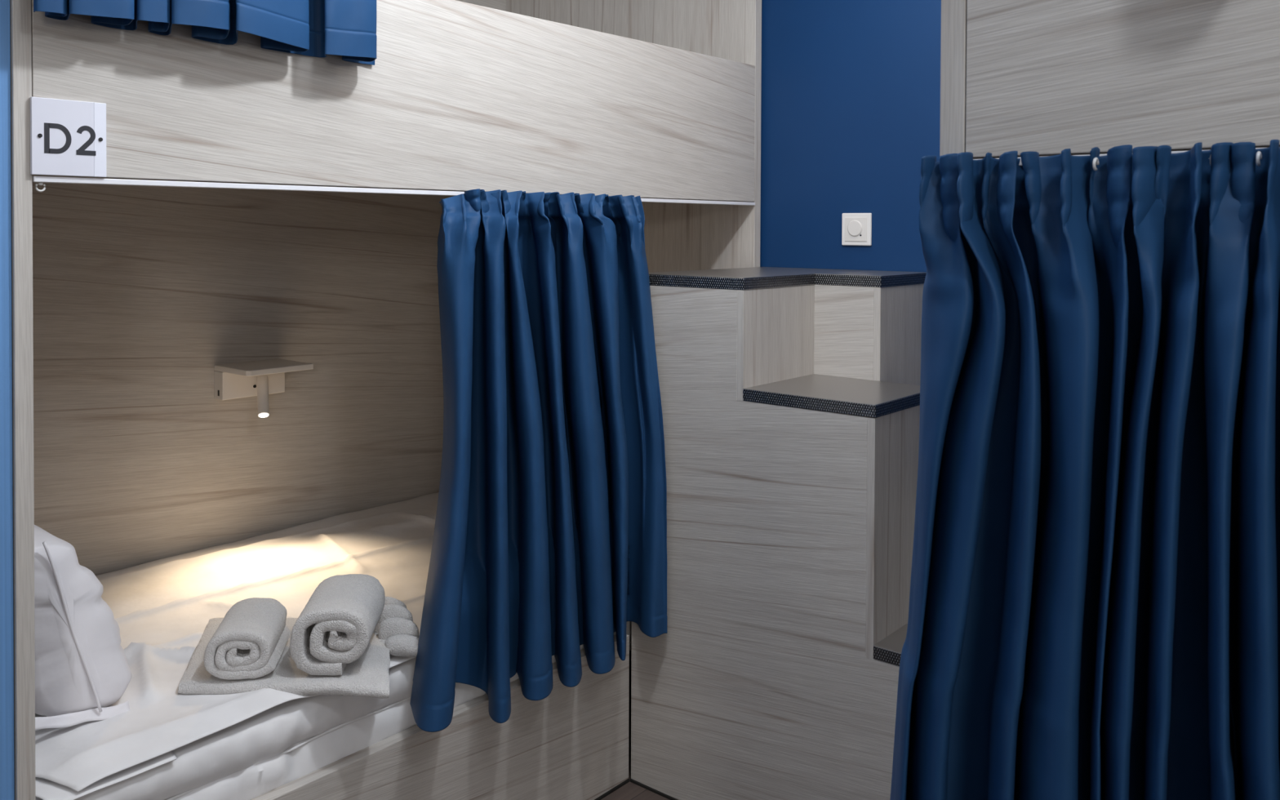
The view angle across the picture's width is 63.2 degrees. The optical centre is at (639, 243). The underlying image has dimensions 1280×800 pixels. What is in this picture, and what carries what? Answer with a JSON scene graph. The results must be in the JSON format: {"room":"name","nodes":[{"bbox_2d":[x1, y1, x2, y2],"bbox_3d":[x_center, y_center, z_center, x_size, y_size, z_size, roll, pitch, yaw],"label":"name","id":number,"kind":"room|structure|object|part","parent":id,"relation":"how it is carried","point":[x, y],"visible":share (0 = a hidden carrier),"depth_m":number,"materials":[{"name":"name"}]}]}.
{"room":"dormitory","nodes":[
{"label":"dormitory","id":0,"kind":"room"},
{"bbox_2d":[0,0,14,799],"bbox_3d":[-1.914,0.070,0.414,0.094,2.620,2.979,1,1,40],"label":"wall","id":1,"kind":"structure","parent":0,"point":[6,634],"depth_m":1.52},
{"bbox_2d":[601,660,668,799],"bbox_3d":[-0.026,1.423,0.154,5.400,0.060,4.975,1,1,40],"label":"floor","id":2,"kind":"structure","parent":0,"point":[629,791],"depth_m":2.57,"materials":[{"name":"brown plastic"}]},
{"bbox_2d":[9,0,761,799],"bbox_3d":[-0.678,0.090,2.614,1.120,2.520,1.980,1,1,40],"label":"bunk bed","id":3,"kind":"object","parent":2,"relation":"on","point":[253,202],"visible":0.67,"depth_m":2.61,"materials":[{"name":"laminate"}]},
{"bbox_3d":[-1.322,0.109,1.879,1.075,2.500,0.026,1,1,40],"label":"head panel","id":4,"kind":"part","parent":3,"relation":"part of","materials":[{"name":"laminate"}]},
{"bbox_2d":[35,182,45,191],"bbox_3d":[-0.896,-0.084,1.555,0.006,0.015,0.015,1,1,40],"label":"curtain hook","id":5,"kind":"object","parent":3,"relation":"hanging from","point":[39,183],"visible":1,"depth_m":1.55,"materials":[{"name":"white plastic"}]},
{"bbox_2d":[30,96,106,177],"bbox_3d":[-0.864,-0.160,1.575,0.009,0.114,0.106,1,1,40],"label":"name plate","id":6,"kind":"object","parent":3,"relation":"attached to","point":[68,137],"visible":1,"depth_m":1.57,"materials":[{"name":"white plastic"}]},
{"bbox_2d":[33,0,377,65],"bbox_3d":[-0.678,-0.695,1.726,0.092,0.723,0.620,1,1,40],"label":"curtain","id":7,"kind":"object","parent":3,"relation":"hanging from","point":[347,28],"visible":1,"depth_m":1.75,"materials":[{"name":"blue fabric"}]},
{"bbox_2d":[213,358,313,417],"bbox_3d":[-1.044,0.405,2.886,0.179,0.139,0.198,1,1,40],"label":"reading lamp","id":8,"kind":"object","parent":3,"relation":"attached to","point":[260,379],"visible":1,"depth_m":2.86,"materials":[{"name":"white paint"}]},
{"bbox_2d":[213,358,313,376],"bbox_3d":[-1.043,0.344,2.885,0.179,0.016,0.197,1,1,40],"label":"shelf","id":9,"kind":"object","parent":8,"relation":"attached to","point":[260,367],"depth_m":2.85,"materials":[{"name":"white paint"}]},
{"bbox_3d":[-1.102,0.092,2.965,0.020,2.500,1.922,1,1,40],"label":"panel","id":10,"kind":"part","parent":3,"relation":"part of","materials":[{"name":"laminate"}]},
{"bbox_2d":[35,621,631,799],"bbox_3d":[-0.699,0.933,2.638,1.033,0.172,1.913,1,1,40],"label":"mattress","id":11,"kind":"object","parent":3,"relation":"on","point":[248,759],"visible":0.08,"depth_m":1.90,"materials":[{"name":"white fabric"}]},
{"bbox_2d":[35,492,438,799],"bbox_3d":[-0.695,0.824,2.634,1.024,0.054,1.898,1,1,40],"label":"sheet","id":12,"kind":"object","parent":11,"relation":"on","point":[162,608],"visible":0.35,"depth_m":2.39,"materials":[{"name":"white fabric"}]},
{"bbox_2d":[34,524,132,730],"bbox_3d":[-1.196,0.670,1.988,0.600,0.341,0.246,1,1,40],"label":"pillow","id":13,"kind":"object","parent":12,"relation":"on","point":[82,668],"visible":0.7,"depth_m":1.80,"materials":[{"name":"white fabric"}]},
{"bbox_2d":[177,596,418,698],"bbox_3d":[-0.686,0.799,2.095,0.496,0.091,0.339,0,1,-1],"label":"bath towel","id":14,"kind":"object","parent":12,"relation":"on","point":[396,633],"visible":0.52,"depth_m":1.98,"materials":[{"name":"white fabric"}]},
{"bbox_2d":[203,597,291,679],"bbox_3d":[-0.761,0.767,2.025,0.129,0.094,0.191,0,1,-8],"label":"rolled towel","id":15,"kind":"object","parent":14,"relation":"on","point":[251,637],"visible":1,"depth_m":1.94,"materials":[{"name":"white fabric"}]},
{"bbox_2d":[289,573,385,675],"bbox_3d":[-0.593,0.749,2.055,0.148,0.127,0.218,0,1,-6],"label":"rolled towel","id":16,"kind":"object","parent":14,"relation":"on","point":[338,622],"visible":1,"depth_m":1.96,"materials":[{"name":"white fabric"}]},
{"bbox_3d":[-0.291,-0.309,2.282,0.022,0.394,1.920,1,1,40],"label":"guard panel","id":17,"kind":"part","parent":3,"relation":"part of","materials":[{"name":"laminate"}]},
{"bbox_3d":[-0.293,-0.105,2.286,0.029,0.008,1.920,1,1,40],"label":"curtain rail","id":18,"kind":"part","parent":3,"relation":"part of","materials":[{"name":"white metal"}]},
{"bbox_3d":[-0.478,1.172,2.097,0.030,0.363,1.370,1,1,40],"label":"board","id":19,"kind":"part","parent":3,"relation":"part of","materials":[{"name":"laminate"}]},
{"bbox_2d":[409,188,667,732],"bbox_3d":[-0.245,0.427,2.306,0.236,1.086,0.730,1,1,40],"label":"curtain","id":20,"kind":"object","parent":3,"relation":"hanging from","point":[550,532],"visible":1,"depth_m":2.31,"materials":[{"name":"blue fabric"}]},
{"bbox_3d":[-0.071,0.090,3.376,1.075,2.500,0.032,1,1,40],"label":"foot panel","id":21,"kind":"part","parent":3,"relation":"part of","materials":[{"name":"laminate"}]},
{"bbox_2d":[630,266,926,799],"bbox_3d":[0.613,0.719,2.460,1.157,1.278,0.599,1,1,40],"label":"staircase","id":22,"kind":"structure","parent":2,"relation":"on","point":[790,397],"depth_m":2.39,"materials":[{"name":"laminate"}]},
{"bbox_3d":[0.625,0.729,2.490,1.138,1.244,0.018,1,1,40],"label":"panel","id":23,"kind":"part","parent":22,"relation":"part of","materials":[{"name":"laminate"}]},
{"bbox_2d":[939,0,1279,165],"bbox_3d":[1.347,0.127,0.850,1.910,2.520,1.010,1,1,40],"label":"bunk bed","id":24,"kind":"object","parent":2,"relation":"on","point":[1047,77],"visible":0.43,"depth_m":0.99,"materials":[{"name":"laminate"}]},
{"bbox_3d":[0.631,0.124,1.462,0.027,2.500,0.950,1,1,40],"label":"head panel","id":25,"kind":"part","parent":24,"relation":"part of","materials":[{"name":"laminate"}]},
{"bbox_2d":[889,139,1279,799],"bbox_3d":[0.431,0.445,0.971,0.481,1.072,0.136,1,1,40],"label":"curtain","id":26,"kind":"object","parent":24,"relation":"hanging from","point":[1094,609],"visible":1,"depth_m":0.97,"materials":[{"name":"blue fabric"}]},
{"bbox_3d":[1.058,-0.070,0.498,1.856,0.008,0.029,1,1,40],"label":"curtain rail","id":27,"kind":"part","parent":24,"relation":"part of","materials":[{"name":"white metal"}]},
{"bbox_3d":[1.665,0.132,1.230,1.910,2.500,0.020,1,1,40],"label":"panel","id":28,"kind":"part","parent":24,"relation":"part of","materials":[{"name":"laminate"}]},
{"bbox_2d":[760,0,941,271],"bbox_3d":[1.606,0.058,2.079,5.400,2.620,0.100,1,1,40],"label":"wall","id":29,"kind":"structure","parent":0,"point":[851,92],"depth_m":2.87,"materials":[{"name":"blue paint"}]},
{"bbox_2d":[841,213,871,245],"bbox_3d":[0.593,-0.038,2.851,0.089,0.089,0.014,1,1,40],"label":"dimmer switch","id":30,"kind":"object","parent":29,"relation":"attached to","point":[856,228],"visible":1,"depth_m":2.85,"materials":[{"name":"white plastic"}]},
{"bbox_3d":[0.592,-0.038,2.849,0.067,0.066,0.002,1,1,40],"label":"plate","id":31,"kind":"part","parent":30,"relation":"part of","materials":[{"name":"white plastic"}]}
]}

